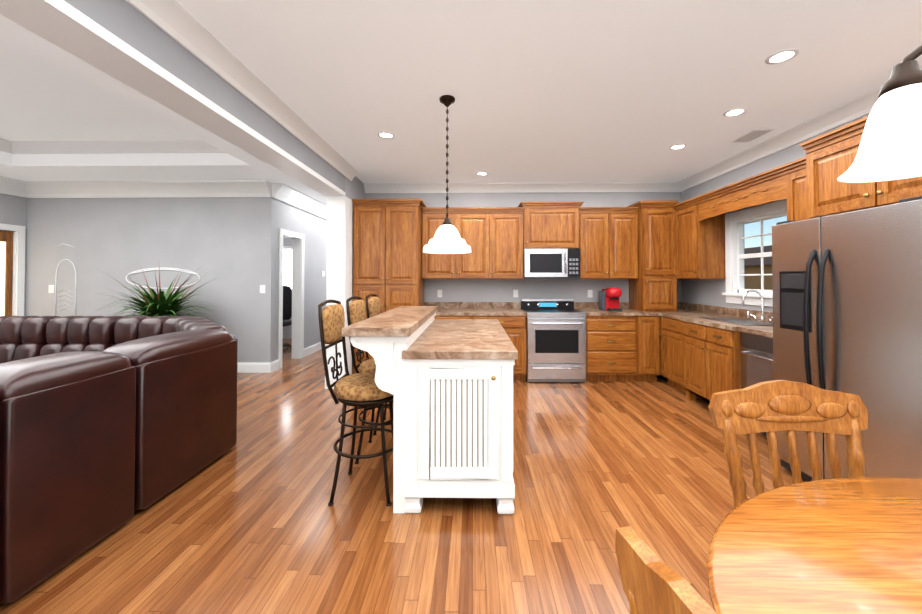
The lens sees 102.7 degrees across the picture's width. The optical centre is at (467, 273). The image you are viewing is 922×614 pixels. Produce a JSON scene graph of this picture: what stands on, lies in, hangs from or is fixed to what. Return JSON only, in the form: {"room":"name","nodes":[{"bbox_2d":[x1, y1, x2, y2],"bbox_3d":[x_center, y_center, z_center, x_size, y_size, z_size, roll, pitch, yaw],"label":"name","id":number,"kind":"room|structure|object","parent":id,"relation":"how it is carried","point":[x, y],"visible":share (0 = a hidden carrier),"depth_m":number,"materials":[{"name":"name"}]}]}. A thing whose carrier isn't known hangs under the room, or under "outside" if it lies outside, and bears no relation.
{"room":"kitchen","nodes":[
{"label":"kitchen","id":0,"kind":"room"},
{"bbox_2d":[0,193,27,253],"bbox_3d":[-6.664,-0.206,2.035,0.150,3.200,7.170,0,-1,1],"label":"wall","id":1,"kind":"structure","parent":0,"point":[13,209],"depth_m":5.34,"materials":[{"name":"grey paint"}]},
{"bbox_2d":[0,231,12,315],"bbox_3d":[-6.569,0.404,4.928,0.105,2.047,0.799,0,-1,1],"label":"entry door","id":2,"kind":"structure","parent":1,"relation":"in","point":[6,259],"depth_m":5.26,"materials":[{"name":"brown wood"}]},
{"bbox_2d":[0,223,24,315],"bbox_3d":[-6.581,0.320,1.937,0.018,2.145,7.050,0,-1,1],"label":"door frame","id":3,"kind":"structure","parent":1,"relation":"attached to","point":[18,231],"depth_m":5.36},
{"bbox_2d":[0,176,31,197],"bbox_3d":[-6.505,-1.281,1.957,0.170,0.213,7.050,0,-1,1],"label":"crown molding","id":4,"kind":"structure","parent":1,"relation":"attached to","point":[9,186],"depth_m":5.22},
{"bbox_2d":[24,197,259,362],"bbox_3d":[-4.783,-0.159,5.518,3.510,3.200,0.150,0,-1,1],"label":"wall","id":5,"kind":"structure","parent":0,"point":[231,245],"depth_m":5.44,"materials":[{"name":"grey paint"}]},
{"bbox_2d":[0,138,15,153],"bbox_3d":[-5.690,-1.605,1.950,0.100,0.125,5.350,0,-1,1],"label":"crown molding","id":6,"kind":"structure","parent":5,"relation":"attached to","point":[4,143],"depth_m":4.50,"materials":[{"name":"white paint"}]},
{"bbox_2d":[48,285,53,292],"bbox_3d":[-6.149,0.221,5.452,0.080,0.120,0.010,0,-1,1],"label":"switch plate","id":7,"kind":"object","parent":5,"relation":"attached to","point":[51,289],"visible":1,"depth_m":5.45,"materials":[{"name":"white plastic"}]},
{"bbox_2d":[55,243,76,314],"bbox_3d":[-5.929,0.073,5.450,0.310,1.056,0.012,0,-1,1],"label":"arch","id":8,"kind":"object","parent":5,"relation":"attached to","point":[64,289],"visible":1,"depth_m":5.45,"materials":[{"name":"white"}]},
{"bbox_2d":[8,140,225,153],"bbox_3d":[-4.197,-1.570,4.553,2.790,0.125,0.100,0,-1,1],"label":"crown molding","id":9,"kind":"structure","parent":5,"relation":"attached to","point":[100,146],"depth_m":4.55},
{"bbox_2d":[24,180,267,197],"bbox_3d":[-4.635,-1.234,5.370,3.450,0.213,0.170,0,-1,1],"label":"crown molding","id":10,"kind":"structure","parent":5,"relation":"attached to","point":[127,188],"depth_m":5.36,"materials":[{"name":"white paint"}]},
{"bbox_2d":[24,226,268,372],"bbox_3d":[-4.709,0.368,5.419,3.600,2.145,0.030,0,-1,1],"label":"baseboard","id":11,"kind":"structure","parent":5,"relation":"attached to","point":[242,367],"depth_m":5.38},
{"bbox_2d":[126,268,199,288],"bbox_3d":[-4.479,0.060,5.430,1.112,0.312,0.024,0,-1,1],"label":"wall decoration","id":12,"kind":"object","parent":5,"relation":"attached to","point":[153,269],"visible":0.88,"depth_m":5.42,"materials":[{"name":"white metal"}]},
{"bbox_2d":[260,285,264,292],"bbox_3d":[-2.999,0.220,5.406,0.080,0.120,0.010,0,-1,1],"label":"switch plate","id":13,"kind":"object","parent":5,"relation":"attached to","point":[262,288],"visible":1,"depth_m":5.41,"materials":[{"name":"white plastic"}]},
{"bbox_2d":[260,197,352,362],"bbox_3d":[-2.924,-0.132,7.466,0.150,3.200,4.100,0,-1,1],"label":"wall","id":14,"kind":"structure","parent":0,"point":[275,214],"depth_m":5.86,"materials":[{"name":"grey paint"}]},
{"bbox_2d":[283,246,291,288],"bbox_3d":[-3.985,-0.018,8.467,1.140,1.240,0.024,0,-1,1],"label":"window","id":15,"kind":"structure","parent":14,"relation":"in","point":[287,265],"depth_m":8.47,"materials":[{"name":"white"}]},
{"bbox_2d":[264,180,326,219],"bbox_3d":[-2.766,-1.208,7.318,0.170,0.213,4.120,0,-1,1],"label":"crown molding","id":16,"kind":"structure","parent":14,"relation":"attached to","point":[282,192],"depth_m":5.94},
{"bbox_2d":[269,228,325,372],"bbox_3d":[-2.841,0.394,7.374,0.018,2.145,3.966,0,-1,1],"label":"door frame","id":17,"kind":"structure","parent":14,"relation":"attached to","point":[299,351],"depth_m":6.34,"materials":[{"name":"white wood"}]},
{"bbox_2d":[345,177,347,196],"bbox_3d":[-1.640,-0.170,4.647,0.200,3.200,0.002,0,-1,1],"label":"wall","id":18,"kind":"structure","parent":0,"point":[346,180],"depth_m":4.71,"materials":[{"name":"grey paint"}]},
{"bbox_2d":[125,0,357,180],"bbox_3d":[-1.535,-1.330,1.611,0.100,0.125,6.500,0,-1,1],"label":"crown molding","id":19,"kind":"structure","parent":18,"relation":"attached to","point":[176,21],"depth_m":2.36,"materials":[{"name":"white paint"}]},
{"bbox_2d":[352,177,363,369],"bbox_3d":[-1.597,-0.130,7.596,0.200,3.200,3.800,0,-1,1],"label":"wall","id":20,"kind":"structure","parent":0,"point":[359,184],"depth_m":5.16,"materials":[{"name":"grey paint"}]},
{"bbox_2d":[0,339,806,613],"bbox_3d":[-1.707,1.468,3.825,10.010,0.100,11.300,0,-1,1],"label":"floor","id":21,"kind":"structure","parent":0,"point":[251,521],"depth_m":2.09,"materials":[{"name":"brown wood"}]},
{"bbox_2d":[0,316,237,603],"bbox_3d":[-3.762,0.883,1.953,3.795,0.980,3.800,0,-1,1],"label":"sofa","id":22,"kind":"object","parent":21,"relation":"on","point":[109,425],"visible":1,"depth_m":1.96,"materials":[{"name":"red leather"}]},
{"bbox_2d":[283,285,291,348],"bbox_3d":[-3.718,0.845,7.216,0.630,1.240,0.634,0,-1,1],"label":"office chair","id":23,"kind":"object","parent":21,"relation":"on","point":[287,303],"visible":0.35,"depth_m":7.41,"materials":[{"name":"grey"}]},
{"bbox_2d":[325,196,352,388],"bbox_3d":[-1.643,0.226,4.747,0.252,2.410,0.290,0,-1,1],"label":"column","id":24,"kind":"structure","parent":21,"relation":"on","point":[339,245],"depth_m":4.63,"materials":[{"name":"white paint"}]},
{"bbox_2d":[318,299,393,505],"bbox_3d":[-0.676,0.785,2.419,0.490,1.233,0.432,0,-1,1],"label":"stool","id":25,"kind":"object","parent":21,"relation":"on","point":[359,390],"visible":0.92,"depth_m":2.28,"materials":[{"name":"beige fabric"}]},
{"bbox_2d":[346,296,393,463],"bbox_3d":[-0.669,0.792,2.919,0.490,1.233,0.432,0,-1,1],"label":"stool","id":26,"kind":"object","parent":21,"relation":"on","point":[355,309],"visible":0.4,"depth_m":2.80,"materials":[{"name":"beige fabric"}]},
{"bbox_2d":[365,294,393,434],"bbox_3d":[-0.662,0.798,3.419,0.490,1.233,0.432,0,-1,1],"label":"stool","id":27,"kind":"object","parent":21,"relation":"on","point":[372,306],"visible":0.19,"depth_m":3.30,"materials":[{"name":"beige fabric"}]},
{"bbox_2d":[352,199,427,373],"bbox_3d":[-1.052,0.225,5.174,0.920,2.425,0.670,0,-1,1],"label":"tall cabinet","id":28,"kind":"object","parent":21,"relation":"on","point":[388,234],"depth_m":4.88,"materials":[{"name":"brown wood"}]},
{"bbox_2d":[350,310,517,513],"bbox_3d":[-0.193,0.886,2.941,0.964,1.040,1.685,0,-1,1],"label":"kitchen island","id":29,"kind":"object","parent":21,"relation":"on","point":[448,383],"depth_m":2.14,"materials":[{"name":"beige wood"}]},
{"bbox_2d":[342,306,437,337],"bbox_3d":[-0.507,0.342,2.955,0.386,0.048,1.735,0,-1,1],"label":"island countertop","id":30,"kind":"structure","parent":29,"relation":"on","point":[400,322],"depth_m":2.31,"materials":[{"name":"brown stone"}]},
{"bbox_2d":[425,302,471,318],"bbox_3d":[-0.286,0.925,5.173,0.701,1.025,0.630,0,-1,1],"label":"base cabinet","id":31,"kind":"object","parent":21,"relation":"on","point":[446,310],"depth_m":5.18,"materials":[{"name":"brown stone"}]},
{"bbox_2d":[472,302,526,380],"bbox_3d":[0.427,0.925,5.163,0.727,1.025,0.630,0,-1,1],"label":"base cabinet","id":32,"kind":"object","parent":21,"relation":"on","point":[510,315],"depth_m":4.86,"materials":[{"name":"brown wood"}]},
{"bbox_2d":[521,299,585,382],"bbox_3d":[1.177,0.898,5.114,0.764,1.075,0.708,0,-1,1],"label":"range","id":33,"kind":"object","parent":21,"relation":"on","point":[556,340],"visible":0.94,"depth_m":4.82,"materials":[{"name":"silver metal"}]},
{"bbox_2d":[586,315,639,381],"bbox_3d":[1.898,0.994,5.145,0.660,0.886,0.620,0,-1,1],"label":"base cabinet","id":34,"kind":"object","parent":21,"relation":"on","point":[612,341],"depth_m":4.84,"materials":[{"name":"brown wood"}]},
{"bbox_2d":[574,303,639,314],"bbox_3d":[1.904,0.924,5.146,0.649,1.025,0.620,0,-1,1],"label":"countertop","id":35,"kind":"structure","parent":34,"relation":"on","point":[589,308],"depth_m":5.20,"materials":[{"name":"brown stone"}]},
{"bbox_2d":[599,288,621,310],"bbox_3d":[2.016,0.351,5.181,0.235,0.319,0.310,0,-1,1],"label":"coffee maker","id":36,"kind":"object","parent":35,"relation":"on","point":[608,299],"visible":1,"depth_m":5.16,"materials":[{"name":"red plastic"}]},
{"bbox_2d":[640,303,659,381],"bbox_3d":[2.373,0.924,5.139,0.289,1.025,0.620,0,-1,1],"label":"base cabinet","id":37,"kind":"object","parent":21,"relation":"on","point":[649,312],"depth_m":4.83,"materials":[{"name":"brown wood"}]},
{"bbox_2d":[615,526,716,613],"bbox_3d":[0.505,0.874,0.392,0.511,0.998,0.491,0,-1,1],"label":"chair","id":38,"kind":"object","parent":21,"relation":"on","point":[652,583],"visible":1,"depth_m":0.53,"materials":[{"name":"brown wood"}]},
{"bbox_2d":[660,303,719,389],"bbox_3d":[2.845,0.916,4.533,0.620,1.025,0.596,0,-1,1],"label":"base cabinet","id":39,"kind":"object","parent":21,"relation":"on","point":[669,312],"depth_m":4.67,"materials":[{"name":"brown wood"}]},
{"bbox_2d":[680,307,772,401],"bbox_3d":[2.810,0.906,3.821,0.670,1.025,0.776,0,-1,1],"label":"base cabinet","id":40,"kind":"object","parent":21,"relation":"on","point":[707,331],"depth_m":3.86,"materials":[{"name":"brown wood"}]},
{"bbox_2d":[680,331,772,391],"bbox_3d":[2.810,0.976,3.820,0.670,0.886,0.800,0,-1,1],"label":"base cabinet","id":41,"kind":"object","parent":21,"relation":"on","point":[736,346],"depth_m":3.43,"materials":[{"name":"brown wood"}]},
{"bbox_2d":[739,332,773,435],"bbox_3d":[2.791,0.968,3.116,0.626,0.882,0.600,0,-1,1],"label":"dishwasher","id":42,"kind":"object","parent":21,"relation":"on","point":[756,351],"visible":0.21,"depth_m":3.24,"materials":[{"name":"silver metal"}]},
{"bbox_2d":[708,380,867,507],"bbox_3d":[1.159,0.884,1.086,0.549,0.998,0.557,0,-1,1],"label":"chair","id":43,"kind":"object","parent":21,"relation":"on","point":[769,408],"visible":0.56,"depth_m":1.32,"materials":[{"name":"brown wood"}]},
{"bbox_2d":[706,477,921,613],"bbox_3d":[1.250,0.990,0.498,1.650,0.760,1.260,0,-1,1],"label":"dining table","id":44,"kind":"object","parent":21,"relation":"on","point":[852,545],"visible":1,"depth_m":0.82,"materials":[{"name":"brown wood"}]},
{"bbox_2d":[772,196,921,481],"bbox_3d":[2.635,0.509,2.225,0.973,1.775,0.910,0,-1,1],"label":"refrigerator","id":45,"kind":"object","parent":21,"relation":"on","point":[847,302],"visible":0.85,"depth_m":2.08,"materials":[{"name":"grey metal"}]},
{"bbox_2d":[0,0,921,204],"bbox_3d":[-1.707,-1.551,3.867,10.010,0.380,11.300,0,-1,1],"label":"ceiling","id":46,"kind":"structure","parent":0,"point":[547,91],"depth_m":2.72,"materials":[{"name":"white paint"}]},
{"bbox_2d":[0,0,345,195],"bbox_3d":[-1.711,-1.258,1.512,0.258,0.470,6.300,0,-1,1],"label":"beam","id":47,"kind":"structure","parent":46,"relation":"attached to","point":[126,43],"depth_m":1.98,"materials":[{"name":"grey paint"}]},
{"bbox_2d":[378,132,394,138],"bbox_3d":[-0.795,-1.361,3.621,0.164,0.008,0.164,0,-1,1],"label":"recessed light","id":48,"kind":"object","parent":46,"relation":"in","point":[386,135],"visible":1,"depth_m":3.63,"materials":[{"name":"white"}]},
{"bbox_2d":[423,95,470,253],"bbox_3d":[-0.156,-0.772,2.883,0.380,1.204,0.380,0,-1,1],"label":"pendant light","id":49,"kind":"object","parent":46,"relation":"hanging from","point":[446,239],"visible":1,"depth_m":2.81,"materials":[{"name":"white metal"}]},
{"bbox_2d":[476,172,487,175],"bbox_3d":[0.199,-1.343,4.936,0.164,0.008,0.164,0,-1,1],"label":"recessed light","id":50,"kind":"object","parent":46,"relation":"in","point":[481,173],"visible":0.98,"depth_m":4.93,"materials":[{"name":"white"}]},
{"bbox_2d":[669,144,686,149],"bbox_3d":[2.250,-1.356,3.936,0.164,0.008,0.164,0,-1,1],"label":"recessed light","id":51,"kind":"object","parent":46,"relation":"in","point":[677,146],"visible":1,"depth_m":3.93,"materials":[{"name":"white"}]},
{"bbox_2d":[723,108,746,116],"bbox_3d":[2.268,-1.367,3.126,0.164,0.008,0.164,0,-1,1],"label":"recessed light","id":52,"kind":"object","parent":46,"relation":"in","point":[734,112],"visible":1,"depth_m":3.13,"materials":[{"name":"white"}]},
{"bbox_2d":[731,129,773,142],"bbox_3d":[2.805,-1.359,3.638,0.180,0.010,0.320,0,-1,1],"label":"ceiling vent","id":53,"kind":"object","parent":46,"relation":"in","point":[752,135],"visible":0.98,"depth_m":3.61,"materials":[{"name":"grey metal"}]},
{"bbox_2d":[765,48,798,64],"bbox_3d":[1.996,-1.378,2.340,0.164,0.008,0.164,0,-1,1],"label":"recessed light","id":54,"kind":"object","parent":46,"relation":"in","point":[782,56],"visible":1,"depth_m":2.34,"materials":[{"name":"white glass"}]},
{"bbox_2d":[837,45,921,182],"bbox_3d":[1.187,-0.805,0.664,0.832,1.197,0.884,0,-1,1],"label":"chandelier","id":55,"kind":"object","parent":46,"relation":"hanging from","point":[890,147],"visible":1,"depth_m":0.72,"materials":[{"name":"white glass"}]},
{"bbox_2d":[364,189,679,305],"bbox_3d":[0.814,-0.158,5.566,4.680,3.200,0.150,0,-1,1],"label":"wall","id":56,"kind":"structure","parent":0,"point":[453,290],"depth_m":5.49,"materials":[{"name":"grey paint"}]},
{"bbox_2d":[437,290,441,296],"bbox_3d":[-0.407,0.291,5.498,0.070,0.114,0.008,0,-1,1],"label":"electrical outlet","id":57,"kind":"object","parent":56,"relation":"attached to","point":[439,293],"visible":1,"depth_m":5.50,"materials":[{"name":"white plastic"}]},
{"bbox_2d":[424,207,491,278],"bbox_3d":[-0.160,-0.429,5.320,0.950,0.995,0.370,0,-1,1],"label":"upper cabinet","id":58,"kind":"object","parent":56,"relation":"attached to","point":[473,224],"depth_m":5.17,"materials":[{"name":"brown wood"}]},
{"bbox_2d":[492,203,523,278],"bbox_3d":[0.554,-0.441,5.310,0.478,1.019,0.370,0,-1,1],"label":"upper cabinet","id":59,"kind":"object","parent":56,"relation":"attached to","point":[507,222],"depth_m":5.16,"materials":[{"name":"brown wood"}]},
{"bbox_2d":[513,290,517,296],"bbox_3d":[0.723,0.291,5.482,0.070,0.114,0.008,0,-1,1],"label":"electrical outlet","id":60,"kind":"object","parent":56,"relation":"attached to","point":[515,293],"visible":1,"depth_m":5.48,"materials":[{"name":"white plastic"}]},
{"bbox_2d":[364,182,675,192],"bbox_3d":[0.767,-1.277,5.457,4.590,0.125,0.100,0,-1,1],"label":"crown molding","id":61,"kind":"structure","parent":56,"relation":"attached to","point":[557,187],"depth_m":5.45,"materials":[{"name":"white paint"}]},
{"bbox_2d":[524,203,579,248],"bbox_3d":[1.180,-0.651,5.303,0.770,0.600,0.370,0,-1,1],"label":"upper cabinet","id":62,"kind":"object","parent":56,"relation":"attached to","point":[546,225],"depth_m":5.12,"materials":[{"name":"brown wood"}]},
{"bbox_2d":[524,249,579,278],"bbox_3d":[1.179,-0.138,5.261,0.764,0.423,0.440,0,-1,1],"label":"microwave","id":63,"kind":"object","parent":62,"relation":"attached to","point":[551,263],"visible":1,"depth_m":5.09,"materials":[{"name":"silver metal"}]},
{"bbox_2d":[588,290,592,297],"bbox_3d":[1.822,0.291,5.466,0.070,0.114,0.008,0,-1,1],"label":"electrical outlet","id":64,"kind":"object","parent":56,"relation":"attached to","point":[590,293],"visible":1,"depth_m":5.46,"materials":[{"name":"white plastic"}]},
{"bbox_2d":[580,203,635,278],"bbox_3d":[1.977,-0.442,5.289,0.820,1.019,0.370,0,-1,1],"label":"upper cabinet","id":65,"kind":"object","parent":56,"relation":"attached to","point":[607,234],"depth_m":5.14,"materials":[{"name":"brown wood"}]},
{"bbox_2d":[624,200,679,302],"bbox_3d":[2.594,-0.238,5.212,0.510,1.499,0.500,0,-1,1],"label":"upper cabinet","id":66,"kind":"object","parent":56,"relation":"attached to","point":[652,252],"depth_m":5.00,"materials":[{"name":"brown wood"}]},
{"bbox_2d":[680,114,869,311],"bbox_3d":[3.196,-0.207,1.956,0.150,3.200,7.300,0,-1,1],"label":"wall","id":67,"kind":"structure","parent":0,"point":[696,291],"depth_m":4.54,"materials":[{"name":"grey paint"}]},
{"bbox_2d":[672,199,691,278],"bbox_3d":[2.973,-0.437,4.763,0.370,0.995,0.496,0,-1,1],"label":"upper cabinet","id":68,"kind":"object","parent":67,"relation":"attached to","point":[681,212],"depth_m":4.81,"materials":[{"name":"brown wood"}]},
{"bbox_2d":[692,166,779,278],"bbox_3d":[2.960,-0.449,3.868,0.370,0.995,1.294,0,-1,1],"label":"upper cabinet","id":69,"kind":"object","parent":67,"relation":"attached to","point":[709,209],"depth_m":4.43,"materials":[{"name":"brown wood"}]},
{"bbox_2d":[722,199,786,306],"bbox_3d":[3.179,-0.198,3.862,0.160,1.073,1.290,0,-1,1],"label":"kitchen window","id":70,"kind":"structure","parent":67,"relation":"in","point":[735,256],"depth_m":4.27,"materials":[{"name":"white wood"}]},
{"bbox_2d":[780,160,795,220],"bbox_3d":[2.947,-0.461,2.968,0.370,0.995,0.508,0,-1,1],"label":"upper cabinet","id":71,"kind":"object","parent":67,"relation":"attached to","point":[787,171],"depth_m":3.20,"materials":[{"name":"brown wood"}]},
{"bbox_2d":[676,67,921,191],"bbox_3d":[3.070,-1.326,1.883,0.100,0.125,7.180,0,-1,1],"label":"crown molding","id":72,"kind":"structure","parent":67,"relation":"attached to","point":[856,108],"depth_m":3.49,"materials":[{"name":"white paint"}]},
{"bbox_2d":[796,115,921,220],"bbox_3d":[2.786,-0.686,2.211,0.670,0.566,1.005,0,-1,1],"label":"upper cabinet","id":73,"kind":"object","parent":67,"relation":"attached to","point":[819,193],"depth_m":2.48,"materials":[{"name":"brown wood"}]},
{"label":"outside","id":74,"kind":"structure","parent":0,"visible":0},
{"bbox_3d":[42.028,1.925,29.186,76.690,0.280,120.000,0,-1,1],"label":"ground","id":75,"kind":"structure","parent":74,"visible":0},
{"bbox_2d":[745,245,772,289],"bbox_3d":[34.549,-0.669,41.333,13.200,5.200,37.000,0,-1,1],"label":"house","id":76,"kind":"structure","parent":75,"relation":"on","point":[752,265],"depth_m":36.55,"materials":[{"name":"brown"}]},
{"bbox_3d":[-4.008,1.132,4.814,0.600,0.600,0.540,0,-1,1],"label":"plant stand","id":77,"kind":"object","parent":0,"visible":0},
{"bbox_2d":[90,266,221,320],"bbox_3d":[-4.017,0.294,4.750,1.541,1.072,1.241,0,-1,1],"label":"plant","id":78,"kind":"object","parent":77,"relation":"on","point":[160,303],"visible":0.69,"depth_m":4.69,"materials":[{"name":"green plant"}]}
]}

